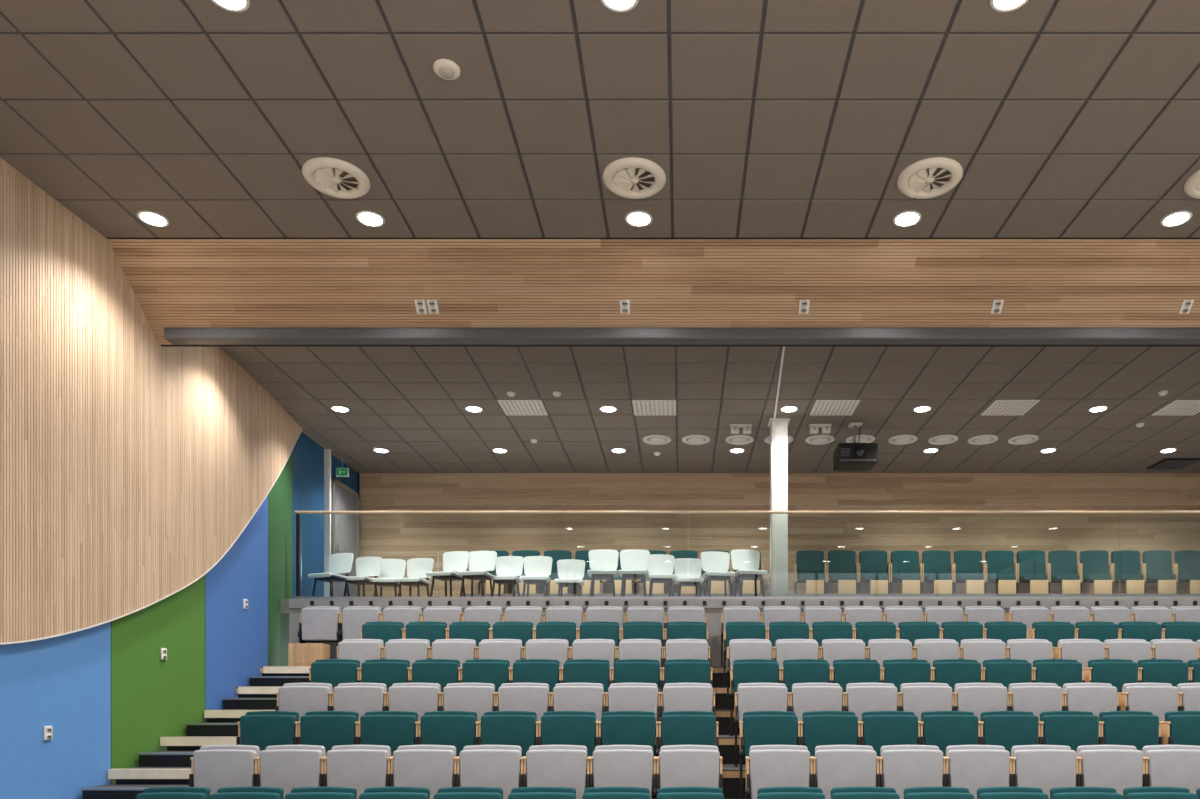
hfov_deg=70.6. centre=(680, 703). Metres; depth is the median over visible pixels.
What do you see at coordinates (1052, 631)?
seat
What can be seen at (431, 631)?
seat
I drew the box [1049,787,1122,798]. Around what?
seat
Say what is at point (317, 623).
seat
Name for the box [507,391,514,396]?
smoke detector
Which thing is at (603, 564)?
plastic chair
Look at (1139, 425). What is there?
smoke detector
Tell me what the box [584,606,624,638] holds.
seat
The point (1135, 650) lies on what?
seat
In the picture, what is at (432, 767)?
seat
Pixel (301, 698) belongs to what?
seat
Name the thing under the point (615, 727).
seat
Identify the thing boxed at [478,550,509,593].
seat
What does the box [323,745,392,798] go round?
seat
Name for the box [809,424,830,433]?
emergency light
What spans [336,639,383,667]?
seat
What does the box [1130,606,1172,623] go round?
seat
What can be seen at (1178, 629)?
seat
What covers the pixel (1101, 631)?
seat
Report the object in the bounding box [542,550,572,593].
seat
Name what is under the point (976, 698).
seat
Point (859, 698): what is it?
seat
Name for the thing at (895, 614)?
seat
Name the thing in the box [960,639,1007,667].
seat
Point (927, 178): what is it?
ceiling vent
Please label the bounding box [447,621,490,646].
seat
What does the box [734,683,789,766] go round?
seat
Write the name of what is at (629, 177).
ceiling vent
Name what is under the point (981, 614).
seat
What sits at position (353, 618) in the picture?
seat
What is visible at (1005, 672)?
seat
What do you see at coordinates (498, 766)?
seat
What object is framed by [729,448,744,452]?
recessed light
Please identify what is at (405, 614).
seat
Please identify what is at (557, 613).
seat
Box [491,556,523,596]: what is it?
plastic chair
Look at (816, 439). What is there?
ceiling vent
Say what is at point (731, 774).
platform
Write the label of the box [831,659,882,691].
seat
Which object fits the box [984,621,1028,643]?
seat
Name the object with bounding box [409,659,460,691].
seat
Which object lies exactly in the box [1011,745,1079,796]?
seat
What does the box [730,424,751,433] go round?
emergency light
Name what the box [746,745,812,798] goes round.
seat
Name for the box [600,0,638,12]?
recessed light
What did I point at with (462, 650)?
seat
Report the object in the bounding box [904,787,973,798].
seat
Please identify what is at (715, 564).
plastic chair
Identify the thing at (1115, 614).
seat
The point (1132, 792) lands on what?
seat
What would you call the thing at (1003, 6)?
recessed light
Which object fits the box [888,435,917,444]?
ceiling vent
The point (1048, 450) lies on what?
recessed light
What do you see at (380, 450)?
recessed light
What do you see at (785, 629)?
seat
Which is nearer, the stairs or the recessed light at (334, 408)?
the stairs
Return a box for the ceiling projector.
[833,423,877,470]
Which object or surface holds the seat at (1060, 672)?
on the platform at (731, 774)
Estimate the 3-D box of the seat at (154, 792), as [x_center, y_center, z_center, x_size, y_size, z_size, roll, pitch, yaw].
[-3.729,1.028,6.210,0.541,0.833,0.245,0,0,0]
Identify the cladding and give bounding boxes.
[0,157,302,642]
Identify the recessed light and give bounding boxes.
[137,211,168,226]
[211,0,249,12]
[330,406,349,411]
[356,211,384,226]
[373,448,388,452]
[465,406,482,411]
[492,448,507,452]
[599,406,616,411]
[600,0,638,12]
[611,448,625,452]
[625,211,652,226]
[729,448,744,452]
[780,406,797,411]
[893,211,920,226]
[913,406,931,411]
[923,448,938,452]
[990,0,1028,12]
[1040,448,1056,452]
[1088,406,1107,411]
[1159,448,1176,452]
[1160,211,1191,226]
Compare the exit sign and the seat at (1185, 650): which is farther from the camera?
the exit sign
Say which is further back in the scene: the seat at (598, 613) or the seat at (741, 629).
the seat at (598, 613)
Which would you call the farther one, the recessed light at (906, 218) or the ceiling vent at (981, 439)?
the ceiling vent at (981, 439)
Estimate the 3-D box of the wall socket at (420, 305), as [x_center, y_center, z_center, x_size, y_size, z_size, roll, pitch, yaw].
[-2.561,-3.911,8.299,0.100,0.104,0.100,0,0,0]
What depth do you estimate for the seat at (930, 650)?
9.77 m
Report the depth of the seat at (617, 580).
14.27 m
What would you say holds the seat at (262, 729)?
on the platform at (731, 774)
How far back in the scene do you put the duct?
10.57 m
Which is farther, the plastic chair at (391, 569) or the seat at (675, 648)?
the plastic chair at (391, 569)
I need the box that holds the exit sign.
[336,452,348,476]
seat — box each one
[136,787,211,798]
[189,745,259,793]
[210,787,284,798]
[236,711,299,751]
[256,745,325,794]
[275,683,332,716]
[284,787,356,798]
[297,711,358,753]
[298,606,340,642]
[308,659,359,688]
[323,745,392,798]
[330,683,386,721]
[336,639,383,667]
[338,606,381,641]
[357,711,420,756]
[359,659,409,691]
[359,787,429,798]
[360,621,403,646]
[381,606,421,628]
[383,639,429,667]
[385,683,440,721]
[389,745,459,798]
[404,621,447,646]
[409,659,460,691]
[417,711,480,756]
[422,606,462,628]
[429,639,476,667]
[433,787,502,798]
[440,683,495,721]
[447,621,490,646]
[456,745,525,798]
[460,659,510,691]
[462,606,502,628]
[476,639,523,667]
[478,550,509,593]
[478,711,539,756]
[491,621,534,646]
[496,683,550,721]
[503,606,543,628]
[508,787,575,798]
[510,550,541,593]
[510,659,561,691]
[523,639,570,667]
[523,745,590,798]
[534,621,577,646]
[538,711,598,756]
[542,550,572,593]
[544,606,584,628]
[551,683,605,721]
[561,659,611,703]
[570,639,616,679]
[573,550,604,593]
[578,621,621,646]
[582,787,649,798]
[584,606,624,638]
[589,745,655,798]
[598,711,658,773]
[605,550,635,593]
[606,683,660,721]
[612,659,661,694]
[617,639,663,667]
[621,621,664,659]
[625,606,665,641]
[637,550,667,593]
[656,745,722,798]
[657,787,723,798]
[658,711,718,788]
[660,683,714,746]
[662,659,712,711]
[664,639,709,684]
[665,621,707,646]
[666,606,705,628]
[668,550,698,593]
[700,550,730,593]
[721,606,761,666]
[723,621,766,686]
[726,639,773,709]
[730,659,780,735]
[731,551,762,593]
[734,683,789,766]
[739,711,800,798]
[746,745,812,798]
[757,787,824,798]
[761,606,801,628]
[767,621,810,648]
[773,639,820,667]
[781,659,831,691]
[790,683,844,721]
[794,550,826,593]
[799,711,860,756]
[802,606,842,628]
[811,621,853,646]
[811,745,879,798]
[820,639,867,667]
[826,550,857,593]
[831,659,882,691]
[831,787,899,798]
[843,606,883,628]
[844,683,899,721]
[854,621,897,646]
[858,550,889,593]
[858,711,920,756]
[867,639,913,667]
[877,745,946,798]
[882,659,932,691]
[884,606,924,628]
[890,550,921,593]
[898,621,941,646]
[899,683,954,721]
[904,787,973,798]
[913,639,960,667]
[918,711,981,756]
[921,550,953,593]
[924,606,964,628]
[932,659,983,691]
[941,621,984,646]
[943,745,1012,798]
[953,550,984,593]
[954,683,1009,721]
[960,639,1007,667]
[965,606,1005,628]
[976,787,1048,798]
[978,711,1041,756]
[982,659,1033,691]
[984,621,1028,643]
[985,550,1016,593]
[1006,606,1050,638]
[1006,639,1054,663]
[1008,683,1064,721]
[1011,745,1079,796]
[1016,550,1048,593]
[1029,621,1076,647]
[1032,659,1084,687]
[1039,711,1101,751]
[1048,550,1080,593]
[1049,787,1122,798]
[1050,606,1091,624]
[1054,639,1106,667]
[1062,683,1119,715]
[1075,621,1119,642]
[1076,745,1146,793]
[1079,550,1112,593]
[1084,659,1140,692]
[1090,606,1132,624]
[1098,711,1162,750]
[1104,639,1153,662]
[1111,550,1143,593]
[1118,621,1163,641]
[1119,683,1180,721]
[1122,787,1197,798]
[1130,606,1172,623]
[1137,659,1191,686]
[1142,550,1175,593]
[1142,745,1199,793]
[1150,639,1199,662]
[1160,711,1199,745]
[1161,621,1199,641]
[1171,606,1199,621]
[1174,550,1199,593]
[1177,683,1199,710]
[1188,659,1199,682]
[1195,788,1199,798]
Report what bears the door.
in the wall at (107, 695)
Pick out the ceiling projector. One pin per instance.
(855, 456)
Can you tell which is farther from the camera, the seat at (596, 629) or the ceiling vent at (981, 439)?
the ceiling vent at (981, 439)
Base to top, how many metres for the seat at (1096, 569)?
0.842 m
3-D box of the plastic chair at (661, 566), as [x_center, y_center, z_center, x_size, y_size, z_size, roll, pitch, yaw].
[-0.302,-1.875,12.742,0.450,0.855,0.488,0,0,-6]
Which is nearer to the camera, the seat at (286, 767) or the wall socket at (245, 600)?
the seat at (286, 767)
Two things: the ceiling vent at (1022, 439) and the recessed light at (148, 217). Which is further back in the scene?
the ceiling vent at (1022, 439)
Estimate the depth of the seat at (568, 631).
10.49 m
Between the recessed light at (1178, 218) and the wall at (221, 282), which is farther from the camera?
the wall at (221, 282)
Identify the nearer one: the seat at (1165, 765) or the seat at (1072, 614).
the seat at (1165, 765)
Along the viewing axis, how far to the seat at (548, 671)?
9.04 m
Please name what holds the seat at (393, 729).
on the platform at (731, 774)
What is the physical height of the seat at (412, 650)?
0.833 m
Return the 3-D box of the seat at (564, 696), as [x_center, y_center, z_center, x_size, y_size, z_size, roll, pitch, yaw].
[-1.016,0.203,8.392,0.541,0.833,0.245,0,0,0]
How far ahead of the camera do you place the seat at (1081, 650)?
9.77 m
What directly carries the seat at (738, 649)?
on the platform at (731, 774)
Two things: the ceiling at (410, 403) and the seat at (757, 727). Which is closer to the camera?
the seat at (757, 727)
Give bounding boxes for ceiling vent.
[302,157,369,198]
[497,400,547,414]
[602,157,665,198]
[632,400,675,414]
[642,435,670,444]
[682,435,709,444]
[725,435,753,444]
[764,436,792,443]
[805,435,834,444]
[810,400,859,414]
[846,435,874,442]
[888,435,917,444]
[897,157,962,198]
[928,435,957,444]
[968,435,997,444]
[981,400,1039,414]
[1008,435,1038,444]
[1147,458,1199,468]
[1152,400,1199,414]
[1184,170,1199,198]
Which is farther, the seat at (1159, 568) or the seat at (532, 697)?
the seat at (1159, 568)
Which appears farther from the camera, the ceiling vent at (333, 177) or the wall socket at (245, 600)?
the wall socket at (245, 600)
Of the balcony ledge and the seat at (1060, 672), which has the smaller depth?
the seat at (1060, 672)
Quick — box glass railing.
[294,511,1199,604]
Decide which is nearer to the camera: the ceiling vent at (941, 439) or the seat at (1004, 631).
the seat at (1004, 631)
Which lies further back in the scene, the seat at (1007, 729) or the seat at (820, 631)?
the seat at (820, 631)
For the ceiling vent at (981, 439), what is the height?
0.026 m
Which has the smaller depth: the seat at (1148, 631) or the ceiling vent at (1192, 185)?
the ceiling vent at (1192, 185)
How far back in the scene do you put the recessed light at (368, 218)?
7.54 m
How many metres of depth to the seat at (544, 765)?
6.86 m
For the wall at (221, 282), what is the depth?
8.14 m
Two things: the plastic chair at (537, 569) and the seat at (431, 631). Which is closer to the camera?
the seat at (431, 631)
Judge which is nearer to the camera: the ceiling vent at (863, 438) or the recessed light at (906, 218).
the recessed light at (906, 218)
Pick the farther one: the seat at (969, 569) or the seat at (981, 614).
the seat at (969, 569)
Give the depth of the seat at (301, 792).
6.16 m
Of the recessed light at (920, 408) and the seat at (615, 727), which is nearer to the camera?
the seat at (615, 727)
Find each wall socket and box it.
[44,726,51,739]
[161,648,166,659]
[244,599,247,608]
[414,300,426,313]
[426,300,438,313]
[620,300,629,313]
[798,300,809,313]
[990,300,1003,313]
[1179,300,1193,313]
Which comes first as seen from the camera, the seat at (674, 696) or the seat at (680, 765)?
the seat at (680, 765)
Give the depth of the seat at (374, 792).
6.15 m
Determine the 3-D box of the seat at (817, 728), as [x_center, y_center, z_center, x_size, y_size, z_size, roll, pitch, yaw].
[1.349,0.478,7.665,0.541,0.833,0.245,0,0,0]
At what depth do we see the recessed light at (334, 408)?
11.60 m
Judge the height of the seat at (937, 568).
0.842 m
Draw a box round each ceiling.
[0,0,1199,237]
[219,347,1199,472]
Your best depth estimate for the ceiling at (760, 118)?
6.16 m
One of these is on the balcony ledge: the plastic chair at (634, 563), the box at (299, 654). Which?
the plastic chair at (634, 563)
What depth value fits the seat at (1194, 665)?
9.04 m
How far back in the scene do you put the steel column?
12.00 m
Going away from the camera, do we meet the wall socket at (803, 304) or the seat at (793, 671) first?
the wall socket at (803, 304)
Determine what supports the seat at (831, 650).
on the platform at (731, 774)
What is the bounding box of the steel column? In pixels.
[768,418,789,596]
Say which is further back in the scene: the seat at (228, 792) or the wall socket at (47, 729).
the wall socket at (47, 729)
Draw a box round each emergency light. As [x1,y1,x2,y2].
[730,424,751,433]
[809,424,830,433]
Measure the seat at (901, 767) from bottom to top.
0.833 m
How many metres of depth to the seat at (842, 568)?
14.45 m
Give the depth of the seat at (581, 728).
7.59 m
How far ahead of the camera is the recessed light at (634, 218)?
7.53 m
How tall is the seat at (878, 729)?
0.833 m
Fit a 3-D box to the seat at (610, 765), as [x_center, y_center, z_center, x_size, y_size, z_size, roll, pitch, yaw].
[-0.474,0.753,6.938,0.541,0.833,0.245,0,0,0]
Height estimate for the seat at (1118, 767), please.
0.833 m
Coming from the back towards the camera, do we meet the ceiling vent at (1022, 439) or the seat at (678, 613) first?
the ceiling vent at (1022, 439)
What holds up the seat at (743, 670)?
on the platform at (731, 774)
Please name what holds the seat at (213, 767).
on the platform at (731, 774)
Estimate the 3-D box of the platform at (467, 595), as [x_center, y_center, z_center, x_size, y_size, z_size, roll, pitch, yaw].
[3.300,-1.625,14.285,13.800,0.350,1.070,0,0,0]
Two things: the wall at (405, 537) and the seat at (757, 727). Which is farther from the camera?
the wall at (405, 537)
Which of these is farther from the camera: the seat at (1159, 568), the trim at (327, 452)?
the seat at (1159, 568)
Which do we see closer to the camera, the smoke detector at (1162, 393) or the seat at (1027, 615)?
the smoke detector at (1162, 393)
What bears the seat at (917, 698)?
on the platform at (731, 774)
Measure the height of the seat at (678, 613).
0.833 m
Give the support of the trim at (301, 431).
attached to the wall at (107, 695)
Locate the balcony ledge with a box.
[280,599,1199,666]
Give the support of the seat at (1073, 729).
on the platform at (731, 774)
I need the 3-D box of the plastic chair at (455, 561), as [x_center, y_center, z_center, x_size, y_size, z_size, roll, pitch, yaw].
[-3.457,-1.875,12.493,0.450,0.855,0.488,0,0,17]
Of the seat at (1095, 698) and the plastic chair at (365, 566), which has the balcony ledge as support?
the plastic chair at (365, 566)
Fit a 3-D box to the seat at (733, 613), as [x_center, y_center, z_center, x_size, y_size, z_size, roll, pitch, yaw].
[0.806,-0.896,11.300,0.541,0.833,0.245,0,0,0]
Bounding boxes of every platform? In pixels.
[116,667,749,798]
[462,594,1199,596]
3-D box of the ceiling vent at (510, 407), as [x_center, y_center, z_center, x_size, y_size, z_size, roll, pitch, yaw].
[-2.160,-4.054,11.540,0.590,0.012,0.590,0,0,0]
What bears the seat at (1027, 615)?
on the platform at (731, 774)
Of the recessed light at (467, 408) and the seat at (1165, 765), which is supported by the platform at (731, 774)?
the seat at (1165, 765)
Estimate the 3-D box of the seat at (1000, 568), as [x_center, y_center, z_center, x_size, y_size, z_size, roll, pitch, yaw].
[5.475,-2.221,14.445,0.534,0.842,0.350,0,0,0]
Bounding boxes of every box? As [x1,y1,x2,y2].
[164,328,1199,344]
[288,643,329,665]
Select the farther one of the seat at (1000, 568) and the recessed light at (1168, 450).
the seat at (1000, 568)
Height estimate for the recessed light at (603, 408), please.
0.010 m
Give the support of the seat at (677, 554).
on the platform at (467, 595)
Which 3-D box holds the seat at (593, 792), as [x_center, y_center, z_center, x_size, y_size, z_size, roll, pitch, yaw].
[-0.474,1.028,6.210,0.541,0.833,0.245,0,0,0]
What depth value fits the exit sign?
13.55 m
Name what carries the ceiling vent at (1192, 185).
in the ceiling at (760, 118)
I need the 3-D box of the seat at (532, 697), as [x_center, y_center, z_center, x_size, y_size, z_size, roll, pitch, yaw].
[-1.559,0.203,8.392,0.541,0.833,0.245,0,0,0]
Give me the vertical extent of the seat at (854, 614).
0.833 m
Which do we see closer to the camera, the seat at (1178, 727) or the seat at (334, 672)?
the seat at (1178, 727)
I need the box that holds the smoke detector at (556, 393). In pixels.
[553,391,560,396]
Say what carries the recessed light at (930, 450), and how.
in the ceiling at (410, 403)
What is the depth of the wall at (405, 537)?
14.84 m
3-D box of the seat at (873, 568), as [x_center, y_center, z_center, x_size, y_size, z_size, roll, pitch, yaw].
[3.305,-2.221,14.445,0.534,0.842,0.350,0,0,0]
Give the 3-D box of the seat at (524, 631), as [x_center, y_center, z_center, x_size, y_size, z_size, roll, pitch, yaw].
[-2.101,-0.622,10.572,0.541,0.833,0.245,0,0,0]
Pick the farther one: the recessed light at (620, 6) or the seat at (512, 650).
the seat at (512, 650)
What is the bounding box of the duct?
[774,347,784,418]
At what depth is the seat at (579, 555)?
14.43 m
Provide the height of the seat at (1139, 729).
0.833 m
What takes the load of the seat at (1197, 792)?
on the platform at (731, 774)
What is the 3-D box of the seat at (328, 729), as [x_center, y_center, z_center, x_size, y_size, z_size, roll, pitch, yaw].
[-3.186,0.478,7.665,0.541,0.833,0.245,0,0,0]
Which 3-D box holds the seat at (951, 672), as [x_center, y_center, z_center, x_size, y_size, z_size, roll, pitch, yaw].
[2.976,-0.071,9.118,0.541,0.833,0.245,0,0,0]
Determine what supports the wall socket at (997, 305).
attached to the wall at (221, 282)
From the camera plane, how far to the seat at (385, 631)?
10.49 m
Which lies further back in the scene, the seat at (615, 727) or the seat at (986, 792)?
the seat at (615, 727)
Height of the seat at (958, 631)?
0.833 m
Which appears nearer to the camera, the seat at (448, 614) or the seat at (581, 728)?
the seat at (581, 728)
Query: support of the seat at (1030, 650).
on the platform at (731, 774)
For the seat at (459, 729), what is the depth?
7.59 m
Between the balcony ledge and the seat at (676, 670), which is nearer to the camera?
the seat at (676, 670)
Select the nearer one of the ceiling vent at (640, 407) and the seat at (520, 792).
the seat at (520, 792)
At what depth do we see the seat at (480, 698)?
8.31 m
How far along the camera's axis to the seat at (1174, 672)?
9.04 m
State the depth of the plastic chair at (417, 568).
13.27 m
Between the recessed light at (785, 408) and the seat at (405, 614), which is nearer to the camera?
the seat at (405, 614)
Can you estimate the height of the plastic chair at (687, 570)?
0.855 m
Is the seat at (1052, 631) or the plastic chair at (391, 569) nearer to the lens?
the seat at (1052, 631)
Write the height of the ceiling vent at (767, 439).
0.026 m
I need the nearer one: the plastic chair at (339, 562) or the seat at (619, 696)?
the seat at (619, 696)
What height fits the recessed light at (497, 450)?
0.010 m
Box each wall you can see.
[0,432,357,798]
[107,237,1199,346]
[358,473,1199,596]
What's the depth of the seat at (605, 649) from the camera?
9.77 m
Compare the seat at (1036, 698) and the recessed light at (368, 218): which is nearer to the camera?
the recessed light at (368, 218)
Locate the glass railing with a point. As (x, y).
(297, 513)
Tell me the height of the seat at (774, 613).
0.833 m
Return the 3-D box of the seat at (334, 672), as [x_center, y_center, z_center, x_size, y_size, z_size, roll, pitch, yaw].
[-3.729,-0.071,9.118,0.541,0.833,0.245,0,0,0]
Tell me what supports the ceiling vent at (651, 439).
in the ceiling at (410, 403)
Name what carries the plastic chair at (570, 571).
on the balcony ledge
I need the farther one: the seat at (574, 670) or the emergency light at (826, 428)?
the emergency light at (826, 428)
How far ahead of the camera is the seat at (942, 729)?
7.59 m
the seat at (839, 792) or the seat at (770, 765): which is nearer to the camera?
the seat at (839, 792)
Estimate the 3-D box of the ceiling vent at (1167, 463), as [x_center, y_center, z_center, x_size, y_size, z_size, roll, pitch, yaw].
[8.300,-4.041,14.200,0.600,0.038,0.560,0,0,0]
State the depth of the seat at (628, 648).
9.77 m
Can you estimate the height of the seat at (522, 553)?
0.842 m
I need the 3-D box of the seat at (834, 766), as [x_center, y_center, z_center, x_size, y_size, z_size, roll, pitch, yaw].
[1.349,0.753,6.938,0.541,0.833,0.245,0,0,0]
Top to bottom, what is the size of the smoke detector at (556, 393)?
0.050 m
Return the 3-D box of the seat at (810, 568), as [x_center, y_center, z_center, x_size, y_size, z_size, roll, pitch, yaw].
[2.220,-2.221,14.445,0.534,0.842,0.350,0,0,0]
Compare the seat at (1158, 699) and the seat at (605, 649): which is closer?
the seat at (1158, 699)
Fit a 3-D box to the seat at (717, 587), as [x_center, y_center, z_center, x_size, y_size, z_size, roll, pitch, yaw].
[0.593,-2.221,14.445,0.534,0.842,0.350,0,0,0]
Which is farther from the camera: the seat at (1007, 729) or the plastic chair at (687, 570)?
the plastic chair at (687, 570)
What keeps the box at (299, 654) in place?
on the platform at (731, 774)
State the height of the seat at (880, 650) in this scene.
0.833 m
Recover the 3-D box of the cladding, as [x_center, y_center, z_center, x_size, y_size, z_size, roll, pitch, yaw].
[-5.415,-2.350,4.273,0.366,3.980,16.346,0,0,0]
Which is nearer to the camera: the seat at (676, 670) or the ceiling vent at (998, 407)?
the seat at (676, 670)
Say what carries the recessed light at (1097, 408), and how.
in the ceiling at (410, 403)
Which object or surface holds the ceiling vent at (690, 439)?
in the ceiling at (410, 403)
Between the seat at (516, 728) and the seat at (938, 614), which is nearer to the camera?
the seat at (516, 728)
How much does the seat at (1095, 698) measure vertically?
0.833 m
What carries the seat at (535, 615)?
on the platform at (731, 774)
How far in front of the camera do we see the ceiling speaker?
5.73 m
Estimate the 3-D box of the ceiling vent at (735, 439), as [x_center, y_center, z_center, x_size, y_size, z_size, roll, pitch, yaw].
[0.900,-4.047,12.930,0.444,0.026,0.444,0,0,0]
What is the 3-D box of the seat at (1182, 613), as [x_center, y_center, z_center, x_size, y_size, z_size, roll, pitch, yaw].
[6.831,-0.896,11.300,0.541,0.833,0.245,0,0,0]
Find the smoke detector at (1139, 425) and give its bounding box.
[1136,423,1143,427]
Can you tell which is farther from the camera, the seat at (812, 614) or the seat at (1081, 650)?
the seat at (812, 614)
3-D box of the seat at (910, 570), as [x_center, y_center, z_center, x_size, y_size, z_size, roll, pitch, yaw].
[3.848,-2.221,14.445,0.534,0.842,0.350,0,0,0]
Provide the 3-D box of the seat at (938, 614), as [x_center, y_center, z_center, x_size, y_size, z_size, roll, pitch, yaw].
[3.519,-0.896,11.300,0.541,0.833,0.245,0,0,0]
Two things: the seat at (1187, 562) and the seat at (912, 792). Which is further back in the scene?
the seat at (1187, 562)
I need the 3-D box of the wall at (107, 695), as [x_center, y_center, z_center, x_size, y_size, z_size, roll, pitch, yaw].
[-5.535,-1.250,5.500,0.430,6.500,19.000,0,0,0]
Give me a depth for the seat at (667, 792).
6.14 m
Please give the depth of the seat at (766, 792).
6.14 m
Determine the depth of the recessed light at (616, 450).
13.49 m
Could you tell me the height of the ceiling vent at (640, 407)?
0.012 m
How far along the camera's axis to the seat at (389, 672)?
9.04 m
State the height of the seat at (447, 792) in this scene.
0.833 m
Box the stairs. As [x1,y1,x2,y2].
[81,666,310,798]
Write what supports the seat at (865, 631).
on the platform at (731, 774)
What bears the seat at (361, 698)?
on the platform at (731, 774)
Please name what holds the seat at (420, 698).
on the platform at (731, 774)
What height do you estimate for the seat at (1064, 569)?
0.842 m
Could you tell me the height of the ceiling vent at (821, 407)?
0.012 m
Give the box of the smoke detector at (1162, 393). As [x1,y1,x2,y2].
[1158,390,1167,395]
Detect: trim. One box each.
[0,431,301,644]
[324,449,330,596]
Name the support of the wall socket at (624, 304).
attached to the wall at (221, 282)
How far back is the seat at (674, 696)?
8.31 m
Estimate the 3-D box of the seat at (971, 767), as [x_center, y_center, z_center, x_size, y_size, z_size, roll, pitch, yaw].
[2.434,0.753,6.938,0.541,0.833,0.245,0,0,0]
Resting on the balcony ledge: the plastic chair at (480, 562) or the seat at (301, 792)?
the plastic chair at (480, 562)
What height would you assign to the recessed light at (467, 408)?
0.010 m
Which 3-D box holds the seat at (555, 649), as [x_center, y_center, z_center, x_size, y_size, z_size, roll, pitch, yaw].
[-1.559,-0.346,9.845,0.541,0.833,0.245,0,0,0]
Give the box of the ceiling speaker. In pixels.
[433,59,459,79]
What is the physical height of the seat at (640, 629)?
0.833 m
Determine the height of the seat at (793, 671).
0.833 m
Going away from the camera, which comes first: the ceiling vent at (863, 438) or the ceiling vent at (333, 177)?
the ceiling vent at (333, 177)
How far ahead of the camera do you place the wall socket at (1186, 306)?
8.29 m
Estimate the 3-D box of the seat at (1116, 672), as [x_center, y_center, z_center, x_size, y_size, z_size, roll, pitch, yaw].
[4.661,-0.071,9.118,0.541,0.833,0.245,0,0,0]
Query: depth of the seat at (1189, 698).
8.31 m
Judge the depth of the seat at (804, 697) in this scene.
8.31 m
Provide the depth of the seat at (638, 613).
11.22 m
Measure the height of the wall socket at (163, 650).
0.120 m
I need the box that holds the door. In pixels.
[331,477,359,596]
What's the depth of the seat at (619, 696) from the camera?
8.31 m
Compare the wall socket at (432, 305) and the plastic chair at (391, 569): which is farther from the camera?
the plastic chair at (391, 569)
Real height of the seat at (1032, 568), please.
0.842 m
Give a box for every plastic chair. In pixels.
[308,553,353,596]
[343,556,381,596]
[370,559,405,596]
[394,558,433,596]
[426,551,468,596]
[457,551,496,596]
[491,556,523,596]
[520,556,551,596]
[555,559,584,596]
[587,550,618,596]
[618,550,649,596]
[646,554,676,596]
[674,558,703,596]
[701,551,734,596]
[731,549,767,596]
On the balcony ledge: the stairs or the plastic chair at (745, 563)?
the plastic chair at (745, 563)
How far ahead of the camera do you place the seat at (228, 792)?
6.16 m
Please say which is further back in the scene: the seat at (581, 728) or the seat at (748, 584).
the seat at (748, 584)
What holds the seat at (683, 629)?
on the platform at (731, 774)
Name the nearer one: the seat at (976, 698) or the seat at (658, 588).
the seat at (976, 698)
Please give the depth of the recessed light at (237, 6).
5.22 m
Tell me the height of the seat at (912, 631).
0.833 m
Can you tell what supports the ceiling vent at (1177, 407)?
in the ceiling at (410, 403)
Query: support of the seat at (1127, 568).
on the platform at (467, 595)
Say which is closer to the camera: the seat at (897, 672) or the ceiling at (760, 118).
the ceiling at (760, 118)
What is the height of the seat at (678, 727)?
0.833 m
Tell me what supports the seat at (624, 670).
on the platform at (731, 774)
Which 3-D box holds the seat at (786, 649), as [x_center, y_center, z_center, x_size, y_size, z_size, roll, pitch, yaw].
[1.349,-0.346,9.845,0.541,0.833,0.245,0,0,0]
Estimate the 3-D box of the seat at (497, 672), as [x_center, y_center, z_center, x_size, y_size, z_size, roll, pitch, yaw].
[-2.101,-0.071,9.118,0.541,0.833,0.245,0,0,0]

